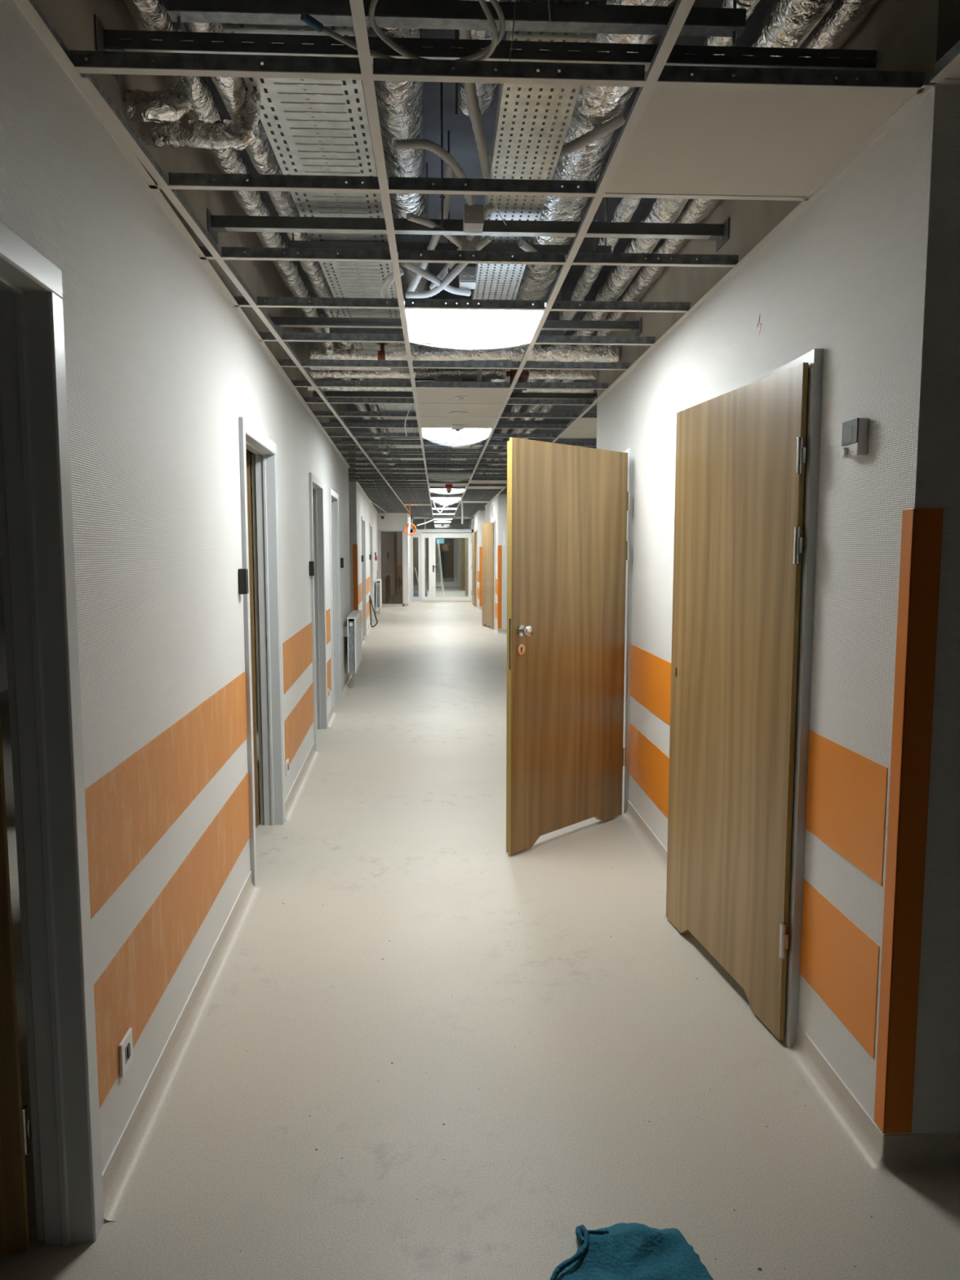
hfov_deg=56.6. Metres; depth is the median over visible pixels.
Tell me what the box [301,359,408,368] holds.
ceiling grid bar
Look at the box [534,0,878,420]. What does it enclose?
pipe
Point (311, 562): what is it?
card reader
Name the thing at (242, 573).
card reader
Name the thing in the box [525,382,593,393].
pipe
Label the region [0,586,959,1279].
floor
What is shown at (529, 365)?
ceiling grid bar
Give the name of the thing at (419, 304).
ceiling grid bar
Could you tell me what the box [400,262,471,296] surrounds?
conduit
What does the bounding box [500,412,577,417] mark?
ceiling grid bar
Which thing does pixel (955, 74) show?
tile
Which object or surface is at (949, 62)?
ceiling main tee
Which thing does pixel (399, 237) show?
hanger
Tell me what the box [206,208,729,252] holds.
channel
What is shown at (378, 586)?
radiator
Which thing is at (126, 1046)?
wall socket
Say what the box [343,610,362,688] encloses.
radiator
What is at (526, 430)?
pipe
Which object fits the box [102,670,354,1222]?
baseboard
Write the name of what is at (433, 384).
ceiling grid bar
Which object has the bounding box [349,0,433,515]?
ceiling main tee
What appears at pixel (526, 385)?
ceiling grid bar
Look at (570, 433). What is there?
tile
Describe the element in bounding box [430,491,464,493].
tile
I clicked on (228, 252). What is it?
ceiling grid bar
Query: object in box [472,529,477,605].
door
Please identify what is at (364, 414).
ceiling grid bar
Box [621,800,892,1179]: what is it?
baseboard
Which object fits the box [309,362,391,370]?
pipe
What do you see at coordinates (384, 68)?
ceiling grid bar
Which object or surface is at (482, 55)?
cable
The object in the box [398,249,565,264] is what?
ceiling grid bar
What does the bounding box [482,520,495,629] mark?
door
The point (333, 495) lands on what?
door
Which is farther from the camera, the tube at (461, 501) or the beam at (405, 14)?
the tube at (461, 501)
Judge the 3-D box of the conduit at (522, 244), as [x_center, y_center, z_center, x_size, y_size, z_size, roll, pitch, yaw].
[0.290,-1.581,3.649,0.055,0.089,0.410,5,8,43]
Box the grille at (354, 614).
[346,610,360,618]
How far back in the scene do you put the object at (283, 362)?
4.81 m
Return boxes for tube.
[417,519,434,525]
[460,495,462,524]
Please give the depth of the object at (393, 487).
14.34 m
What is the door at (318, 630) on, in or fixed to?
in the wall at (162, 368)
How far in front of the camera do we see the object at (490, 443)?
8.44 m
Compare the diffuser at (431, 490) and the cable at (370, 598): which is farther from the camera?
the cable at (370, 598)
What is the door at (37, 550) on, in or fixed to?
in the wall at (162, 368)
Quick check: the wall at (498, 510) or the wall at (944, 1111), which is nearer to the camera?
the wall at (944, 1111)
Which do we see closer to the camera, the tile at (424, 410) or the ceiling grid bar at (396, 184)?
the ceiling grid bar at (396, 184)
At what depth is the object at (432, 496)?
16.74 m
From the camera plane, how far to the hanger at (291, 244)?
3.54 m
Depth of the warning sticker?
2.95 m
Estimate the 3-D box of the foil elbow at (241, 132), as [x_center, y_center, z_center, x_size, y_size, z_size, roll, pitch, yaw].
[-0.749,-1.434,2.401,0.320,0.213,0.086,0,6,-3]
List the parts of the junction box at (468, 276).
lid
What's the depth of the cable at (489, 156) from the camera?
2.88 m
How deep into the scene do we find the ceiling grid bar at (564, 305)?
3.69 m
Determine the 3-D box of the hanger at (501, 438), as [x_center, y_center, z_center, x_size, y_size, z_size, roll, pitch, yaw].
[-0.393,-2.360,9.403,1.288,0.522,0.041,0,6,-3]
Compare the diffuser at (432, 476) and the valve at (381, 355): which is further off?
the diffuser at (432, 476)
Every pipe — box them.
[123,0,360,404]
[185,22,374,400]
[306,367,506,379]
[307,380,480,391]
[309,347,378,359]
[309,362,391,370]
[353,403,403,480]
[368,403,408,480]
[384,342,618,363]
[472,417,509,484]
[479,417,525,484]
[483,417,535,490]
[508,0,759,420]
[520,0,834,420]
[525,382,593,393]
[528,368,596,379]
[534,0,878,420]
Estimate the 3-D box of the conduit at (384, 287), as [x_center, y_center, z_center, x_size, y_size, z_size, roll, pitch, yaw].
[-0.358,-1.446,3.661,0.100,0.120,0.188,0,6,-3]
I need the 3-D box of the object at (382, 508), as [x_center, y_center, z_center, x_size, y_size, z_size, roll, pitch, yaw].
[-2.062,-3.166,21.442,0.585,0.038,0.024,0,6,-3]
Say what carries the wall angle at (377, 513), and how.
attached to the wall at (390, 521)
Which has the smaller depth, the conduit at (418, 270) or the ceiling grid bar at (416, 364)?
the conduit at (418, 270)
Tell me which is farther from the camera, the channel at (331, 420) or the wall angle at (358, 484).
the wall angle at (358, 484)
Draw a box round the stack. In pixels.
[413,590,426,596]
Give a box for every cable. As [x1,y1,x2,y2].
[300,0,505,60]
[368,595,377,627]
[404,404,412,435]
[431,497,446,512]
[488,155,506,225]
[509,0,515,61]
[547,0,551,21]
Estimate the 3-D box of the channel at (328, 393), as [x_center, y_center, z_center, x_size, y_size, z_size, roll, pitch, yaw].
[0.158,-1.857,6.814,2.833,0.075,0.140,0,6,-3]
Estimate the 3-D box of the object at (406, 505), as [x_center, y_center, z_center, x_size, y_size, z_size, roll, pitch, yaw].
[-1.402,-3.049,20.282,0.576,0.038,0.024,0,6,-3]
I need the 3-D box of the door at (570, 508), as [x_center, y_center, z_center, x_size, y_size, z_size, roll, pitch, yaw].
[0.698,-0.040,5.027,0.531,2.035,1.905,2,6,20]
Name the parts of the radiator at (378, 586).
panel, panel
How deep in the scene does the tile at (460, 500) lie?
18.13 m
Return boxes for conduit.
[380,266,404,302]
[393,138,475,205]
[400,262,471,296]
[404,235,492,297]
[406,213,461,247]
[407,164,453,291]
[429,202,493,289]
[458,0,490,178]
[476,368,482,382]
[518,240,565,258]
[546,112,626,159]
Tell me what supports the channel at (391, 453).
hanging from the ceiling
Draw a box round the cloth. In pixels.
[549,1222,713,1279]
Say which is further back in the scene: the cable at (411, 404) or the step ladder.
the step ladder
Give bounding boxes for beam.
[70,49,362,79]
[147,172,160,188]
[166,0,746,46]
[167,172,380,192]
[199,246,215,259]
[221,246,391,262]
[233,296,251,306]
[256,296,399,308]
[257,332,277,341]
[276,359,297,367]
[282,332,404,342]
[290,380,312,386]
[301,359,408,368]
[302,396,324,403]
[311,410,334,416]
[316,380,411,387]
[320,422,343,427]
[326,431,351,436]
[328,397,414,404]
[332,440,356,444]
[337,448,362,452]
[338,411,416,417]
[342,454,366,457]
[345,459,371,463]
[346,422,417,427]
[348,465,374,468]
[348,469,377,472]
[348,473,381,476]
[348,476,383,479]
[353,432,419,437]
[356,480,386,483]
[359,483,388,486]
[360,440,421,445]
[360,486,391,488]
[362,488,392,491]
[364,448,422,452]
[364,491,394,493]
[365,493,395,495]
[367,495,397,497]
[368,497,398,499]
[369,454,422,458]
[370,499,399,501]
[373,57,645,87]
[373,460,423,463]
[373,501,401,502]
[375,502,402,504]
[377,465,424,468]
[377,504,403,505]
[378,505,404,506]
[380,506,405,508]
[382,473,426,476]
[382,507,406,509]
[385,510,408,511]
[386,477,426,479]
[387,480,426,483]
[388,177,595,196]
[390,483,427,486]
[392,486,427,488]
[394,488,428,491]
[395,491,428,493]
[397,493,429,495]
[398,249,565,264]
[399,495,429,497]
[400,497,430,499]
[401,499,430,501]
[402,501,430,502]
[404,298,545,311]
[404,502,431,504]
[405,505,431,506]
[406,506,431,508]
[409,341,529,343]
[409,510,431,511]
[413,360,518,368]
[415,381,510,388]
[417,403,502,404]
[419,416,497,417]
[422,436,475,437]
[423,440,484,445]
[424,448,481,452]
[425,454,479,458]
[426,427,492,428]
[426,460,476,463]
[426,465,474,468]
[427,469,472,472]
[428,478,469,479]
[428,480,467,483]
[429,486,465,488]
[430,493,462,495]
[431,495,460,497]
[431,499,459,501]
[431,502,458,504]
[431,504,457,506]
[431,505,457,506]
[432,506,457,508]
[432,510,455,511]
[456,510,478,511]
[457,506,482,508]
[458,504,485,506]
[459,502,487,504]
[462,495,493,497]
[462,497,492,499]
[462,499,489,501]
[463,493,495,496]
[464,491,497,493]
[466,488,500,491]
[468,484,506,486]
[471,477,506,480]
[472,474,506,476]
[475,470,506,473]
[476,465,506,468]
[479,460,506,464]
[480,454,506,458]
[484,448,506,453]
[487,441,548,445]
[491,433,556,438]
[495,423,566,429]
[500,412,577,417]
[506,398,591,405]
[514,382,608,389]
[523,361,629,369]
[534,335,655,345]
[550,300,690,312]
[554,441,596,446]
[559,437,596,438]
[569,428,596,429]
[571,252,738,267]
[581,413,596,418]
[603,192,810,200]
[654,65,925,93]
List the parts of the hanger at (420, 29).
threaded rod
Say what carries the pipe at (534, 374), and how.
attached to the wall at (867, 274)
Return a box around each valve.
[376,342,388,359]
[506,368,528,390]
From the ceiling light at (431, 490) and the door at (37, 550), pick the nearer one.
the door at (37, 550)
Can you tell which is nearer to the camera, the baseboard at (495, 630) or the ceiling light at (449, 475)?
the ceiling light at (449, 475)
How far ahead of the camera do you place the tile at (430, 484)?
13.43 m
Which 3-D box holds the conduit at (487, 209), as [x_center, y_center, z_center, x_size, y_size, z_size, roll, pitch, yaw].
[-0.080,-1.526,3.492,0.036,0.125,0.687,-2,6,-20]
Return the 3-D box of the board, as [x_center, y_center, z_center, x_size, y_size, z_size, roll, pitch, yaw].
[-2.111,-2.379,28.764,0.280,1.950,0.050,0,6,-3]
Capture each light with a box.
[404,301,546,342]
[421,427,492,437]
[427,472,471,482]
[429,487,466,491]
[431,497,460,499]
[434,520,450,522]
[448,411,467,413]
[454,395,468,399]
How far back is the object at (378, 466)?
10.77 m
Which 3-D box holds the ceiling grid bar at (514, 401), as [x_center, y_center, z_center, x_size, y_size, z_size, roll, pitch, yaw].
[0.472,-1.623,6.073,0.586,0.038,0.024,0,6,-3]
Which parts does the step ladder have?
rail, rail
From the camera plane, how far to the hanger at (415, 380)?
7.00 m
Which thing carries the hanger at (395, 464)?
hanging from the ceiling
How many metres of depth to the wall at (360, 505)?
13.84 m
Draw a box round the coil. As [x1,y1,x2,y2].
[404,499,416,535]
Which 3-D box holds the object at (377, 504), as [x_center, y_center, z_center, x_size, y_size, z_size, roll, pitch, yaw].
[-1.978,-2.987,19.659,0.585,0.038,0.024,0,6,-3]
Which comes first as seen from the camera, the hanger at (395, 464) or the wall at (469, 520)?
the hanger at (395, 464)
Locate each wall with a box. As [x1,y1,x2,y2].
[0,0,350,1173]
[0,551,8,692]
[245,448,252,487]
[347,436,377,638]
[377,488,410,605]
[410,510,468,586]
[468,515,472,528]
[473,506,484,606]
[484,469,504,629]
[503,469,506,628]
[593,0,959,1135]
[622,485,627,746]
[927,78,959,1133]
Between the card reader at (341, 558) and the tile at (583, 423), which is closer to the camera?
the tile at (583, 423)
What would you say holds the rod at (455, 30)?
hanging from the ceiling
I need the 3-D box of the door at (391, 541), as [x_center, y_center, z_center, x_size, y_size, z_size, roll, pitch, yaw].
[-2.352,-1.913,23.769,0.650,2.020,0.090,0,6,-3]
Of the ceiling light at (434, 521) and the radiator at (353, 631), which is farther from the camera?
the ceiling light at (434, 521)
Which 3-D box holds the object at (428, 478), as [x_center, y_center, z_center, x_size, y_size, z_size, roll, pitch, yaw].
[-0.440,-2.277,12.583,0.576,0.038,0.024,0,6,-3]
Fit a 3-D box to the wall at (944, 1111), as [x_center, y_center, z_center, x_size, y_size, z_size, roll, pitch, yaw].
[2.534,-0.312,2.154,3.134,3.150,0.224,0,6,-3]
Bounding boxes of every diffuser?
[428,474,471,478]
[430,488,464,491]
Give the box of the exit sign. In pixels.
[435,538,444,543]
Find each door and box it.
[0,221,104,1254]
[238,417,284,886]
[250,472,328,751]
[328,488,342,712]
[361,515,366,640]
[368,522,373,620]
[378,529,404,606]
[438,537,456,586]
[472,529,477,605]
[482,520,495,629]
[506,437,634,854]
[666,348,823,1047]
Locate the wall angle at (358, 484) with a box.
[355,480,377,512]
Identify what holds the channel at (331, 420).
attached to the wall at (162, 368)
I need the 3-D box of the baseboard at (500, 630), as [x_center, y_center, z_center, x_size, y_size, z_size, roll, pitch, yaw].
[1.888,-0.163,16.047,3.134,0.080,0.045,0,6,-3]
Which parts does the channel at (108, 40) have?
rail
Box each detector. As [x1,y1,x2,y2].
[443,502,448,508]
[444,484,452,493]
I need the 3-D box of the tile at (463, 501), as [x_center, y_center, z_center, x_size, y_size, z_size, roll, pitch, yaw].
[-0.104,-2.837,18.258,0.598,0.016,0.592,0,6,-3]
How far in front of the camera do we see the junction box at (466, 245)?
3.40 m
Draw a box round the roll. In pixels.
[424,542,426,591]
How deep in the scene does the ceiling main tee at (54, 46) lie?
1.74 m
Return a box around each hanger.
[287,155,611,257]
[328,263,564,335]
[371,28,422,71]
[373,390,515,421]
[382,417,503,441]
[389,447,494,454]
[395,162,431,242]
[395,463,488,466]
[414,342,435,381]
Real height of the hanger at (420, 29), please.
0.370 m
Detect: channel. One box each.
[93,14,876,81]
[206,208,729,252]
[268,313,641,336]
[312,391,597,399]
[329,417,570,428]
[342,438,535,446]
[347,453,506,456]
[361,474,504,477]
[362,465,506,469]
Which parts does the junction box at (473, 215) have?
lid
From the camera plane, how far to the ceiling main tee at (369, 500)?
20.09 m
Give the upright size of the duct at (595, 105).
0.276 m
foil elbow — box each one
[122,40,194,124]
[140,76,261,151]
[320,307,336,355]
[335,308,352,346]
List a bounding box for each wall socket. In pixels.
[119,1027,133,1077]
[285,758,288,776]
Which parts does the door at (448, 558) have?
glass pane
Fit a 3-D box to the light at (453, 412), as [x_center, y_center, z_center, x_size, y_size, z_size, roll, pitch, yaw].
[-0.156,-1.636,6.419,0.113,0.010,0.100,4,7,37]
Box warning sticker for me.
[756,315,761,333]
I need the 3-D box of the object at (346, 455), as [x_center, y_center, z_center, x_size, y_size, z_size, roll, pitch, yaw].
[-1.348,-1.974,9.562,0.274,0.038,0.024,0,6,-3]
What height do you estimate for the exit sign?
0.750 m
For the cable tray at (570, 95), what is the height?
0.061 m
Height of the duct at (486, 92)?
0.153 m
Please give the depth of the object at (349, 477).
12.53 m
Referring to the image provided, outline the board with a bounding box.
[413,537,418,590]
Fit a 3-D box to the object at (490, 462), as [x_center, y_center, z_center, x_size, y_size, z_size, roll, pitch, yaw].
[0.276,-2.041,10.234,0.586,0.038,0.024,0,6,-3]
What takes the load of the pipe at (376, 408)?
hanging from the hanger at (513, 390)
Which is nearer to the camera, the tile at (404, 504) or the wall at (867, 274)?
the wall at (867, 274)
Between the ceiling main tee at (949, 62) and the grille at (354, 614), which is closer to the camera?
the ceiling main tee at (949, 62)
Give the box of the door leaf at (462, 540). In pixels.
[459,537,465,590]
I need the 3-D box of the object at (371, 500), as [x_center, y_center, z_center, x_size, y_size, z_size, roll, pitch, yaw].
[-1.894,-2.808,17.876,0.585,0.038,0.024,0,6,-3]
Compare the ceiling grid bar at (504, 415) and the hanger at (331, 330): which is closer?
the hanger at (331, 330)
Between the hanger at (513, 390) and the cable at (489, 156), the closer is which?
the cable at (489, 156)
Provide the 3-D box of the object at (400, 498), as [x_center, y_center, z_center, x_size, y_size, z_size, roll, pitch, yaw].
[-1.263,-2.751,17.310,0.576,0.038,0.024,0,6,-3]
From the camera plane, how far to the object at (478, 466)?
10.82 m
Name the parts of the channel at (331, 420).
rail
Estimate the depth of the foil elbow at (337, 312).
5.03 m
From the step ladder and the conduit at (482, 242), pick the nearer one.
the conduit at (482, 242)
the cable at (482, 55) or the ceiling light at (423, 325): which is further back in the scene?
the ceiling light at (423, 325)
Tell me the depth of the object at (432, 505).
20.31 m
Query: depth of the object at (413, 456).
9.58 m
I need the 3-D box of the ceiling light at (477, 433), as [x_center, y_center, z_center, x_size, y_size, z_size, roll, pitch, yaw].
[-0.203,-1.729,7.556,0.590,0.109,0.631,0,6,-3]
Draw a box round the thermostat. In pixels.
[840,417,868,458]
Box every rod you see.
[439,82,444,228]
[447,130,449,273]
[454,29,457,115]
[591,186,597,249]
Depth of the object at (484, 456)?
9.63 m
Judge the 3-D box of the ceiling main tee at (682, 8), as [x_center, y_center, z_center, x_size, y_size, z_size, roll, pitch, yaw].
[-0.166,-2.332,13.140,0.024,0.038,25.400,0,6,-3]
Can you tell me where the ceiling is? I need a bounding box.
[182,0,774,510]
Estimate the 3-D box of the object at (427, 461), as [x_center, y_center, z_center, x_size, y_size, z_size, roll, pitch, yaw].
[-0.328,-2.038,10.206,0.576,0.038,0.024,0,6,-3]
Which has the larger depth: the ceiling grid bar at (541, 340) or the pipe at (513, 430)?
the pipe at (513, 430)
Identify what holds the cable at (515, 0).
hanging from the cable tray at (570, 95)
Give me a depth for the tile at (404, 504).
19.43 m
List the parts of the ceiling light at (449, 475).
frame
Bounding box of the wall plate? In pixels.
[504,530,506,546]
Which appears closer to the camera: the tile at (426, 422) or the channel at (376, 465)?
the tile at (426, 422)
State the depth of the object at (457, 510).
22.71 m
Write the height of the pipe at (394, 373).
0.077 m
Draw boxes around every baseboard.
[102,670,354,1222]
[361,607,379,649]
[493,626,497,633]
[497,628,506,633]
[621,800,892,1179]
[884,1133,959,1179]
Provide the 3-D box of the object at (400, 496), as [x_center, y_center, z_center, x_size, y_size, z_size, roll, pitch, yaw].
[-1.235,-2.692,16.716,0.576,0.038,0.024,0,6,-3]
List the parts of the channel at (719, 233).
rail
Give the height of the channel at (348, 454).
0.075 m
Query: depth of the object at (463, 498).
17.36 m
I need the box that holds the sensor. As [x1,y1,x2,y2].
[451,424,464,431]
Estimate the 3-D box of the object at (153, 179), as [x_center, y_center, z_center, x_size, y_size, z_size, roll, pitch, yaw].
[-0.891,-1.258,2.436,0.031,0.038,0.024,0,6,-3]
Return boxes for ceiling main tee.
[16,0,78,72]
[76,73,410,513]
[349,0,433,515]
[368,499,386,513]
[453,0,694,515]
[497,395,596,494]
[929,40,959,83]
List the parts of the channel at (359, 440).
rail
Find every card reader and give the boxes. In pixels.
[238,568,248,594]
[309,560,314,576]
[340,557,343,568]
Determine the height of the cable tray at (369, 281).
0.061 m
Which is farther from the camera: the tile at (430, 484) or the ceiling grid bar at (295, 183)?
the tile at (430, 484)
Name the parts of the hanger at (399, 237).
threaded rod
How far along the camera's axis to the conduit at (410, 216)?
3.21 m
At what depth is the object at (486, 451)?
9.04 m
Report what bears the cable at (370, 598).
attached to the wall at (360, 505)
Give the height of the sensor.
0.046 m
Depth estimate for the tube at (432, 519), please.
17.82 m
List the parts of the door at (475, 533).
frame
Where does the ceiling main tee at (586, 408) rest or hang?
on the wall angle
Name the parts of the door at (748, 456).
frame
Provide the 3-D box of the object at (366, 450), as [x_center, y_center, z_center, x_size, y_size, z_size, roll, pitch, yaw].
[-0.871,-1.916,8.989,0.576,0.038,0.024,0,6,-3]
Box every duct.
[366,26,434,446]
[457,0,509,117]
[469,0,678,449]
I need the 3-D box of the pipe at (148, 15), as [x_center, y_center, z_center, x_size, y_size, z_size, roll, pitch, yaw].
[-0.933,-1.809,4.805,0.109,0.104,6.000,0,6,-3]
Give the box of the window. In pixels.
[410,516,473,601]
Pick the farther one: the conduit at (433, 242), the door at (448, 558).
the door at (448, 558)
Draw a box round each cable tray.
[220,22,426,502]
[448,0,607,480]
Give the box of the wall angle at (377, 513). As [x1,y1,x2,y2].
[377,512,407,513]
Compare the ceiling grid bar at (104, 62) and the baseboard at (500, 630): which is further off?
the baseboard at (500, 630)
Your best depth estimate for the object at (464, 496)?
16.77 m
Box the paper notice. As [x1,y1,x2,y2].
[440,543,449,551]
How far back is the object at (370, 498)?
17.28 m
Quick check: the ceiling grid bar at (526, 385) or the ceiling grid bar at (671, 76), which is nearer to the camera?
the ceiling grid bar at (671, 76)
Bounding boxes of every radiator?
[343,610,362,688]
[374,578,382,614]
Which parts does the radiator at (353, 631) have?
panel, panel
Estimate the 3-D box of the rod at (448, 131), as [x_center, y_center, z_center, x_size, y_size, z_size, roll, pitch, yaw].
[-0.125,-1.762,3.590,0.019,0.550,0.022,0,6,-3]
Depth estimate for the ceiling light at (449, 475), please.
11.87 m
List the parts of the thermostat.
display frame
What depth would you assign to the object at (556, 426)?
7.26 m
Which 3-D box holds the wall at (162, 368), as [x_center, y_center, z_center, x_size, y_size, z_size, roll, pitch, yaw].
[-1.016,-0.432,3.357,0.133,3.150,14.860,0,6,-5]
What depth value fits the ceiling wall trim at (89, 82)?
2.63 m
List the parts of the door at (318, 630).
frame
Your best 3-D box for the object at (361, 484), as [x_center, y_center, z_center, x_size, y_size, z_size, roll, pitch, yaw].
[-1.635,-2.391,13.719,0.457,0.038,0.024,0,6,-3]
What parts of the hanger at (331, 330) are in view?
threaded rod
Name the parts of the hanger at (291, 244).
threaded rod, threaded rod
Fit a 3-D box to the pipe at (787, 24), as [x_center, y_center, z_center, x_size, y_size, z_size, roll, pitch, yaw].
[0.646,-1.827,4.978,0.128,0.132,7.800,0,6,-3]
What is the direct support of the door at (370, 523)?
in the wall at (360, 505)
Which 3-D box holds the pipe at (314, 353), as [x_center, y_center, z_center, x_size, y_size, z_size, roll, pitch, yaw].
[-0.804,-1.690,5.281,0.402,0.079,0.074,0,6,-1]
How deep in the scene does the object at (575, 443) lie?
8.48 m
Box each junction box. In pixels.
[458,266,476,288]
[461,235,479,250]
[462,204,484,232]
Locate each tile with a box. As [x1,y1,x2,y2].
[404,504,431,505]
[415,385,511,404]
[417,404,502,417]
[419,417,496,427]
[428,483,467,486]
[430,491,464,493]
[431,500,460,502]
[460,501,488,502]
[466,486,504,488]
[469,480,506,483]
[560,428,596,437]
[569,417,596,428]
[605,83,924,196]
[946,65,959,79]
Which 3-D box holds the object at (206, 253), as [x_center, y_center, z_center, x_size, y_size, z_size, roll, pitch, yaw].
[-0.929,-1.318,3.030,0.051,0.038,0.024,0,6,-3]
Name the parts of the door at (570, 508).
lock plate, knob, frame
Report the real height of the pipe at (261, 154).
0.096 m
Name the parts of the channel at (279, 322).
rail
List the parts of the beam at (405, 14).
threaded rod, threaded rod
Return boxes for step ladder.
[428,539,444,596]
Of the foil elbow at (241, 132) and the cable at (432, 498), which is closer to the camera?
the foil elbow at (241, 132)
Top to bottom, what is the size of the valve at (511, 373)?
0.123 m
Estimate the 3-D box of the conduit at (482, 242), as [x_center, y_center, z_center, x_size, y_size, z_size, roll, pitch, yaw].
[-0.116,-1.494,3.595,0.094,0.129,0.546,-5,7,-39]

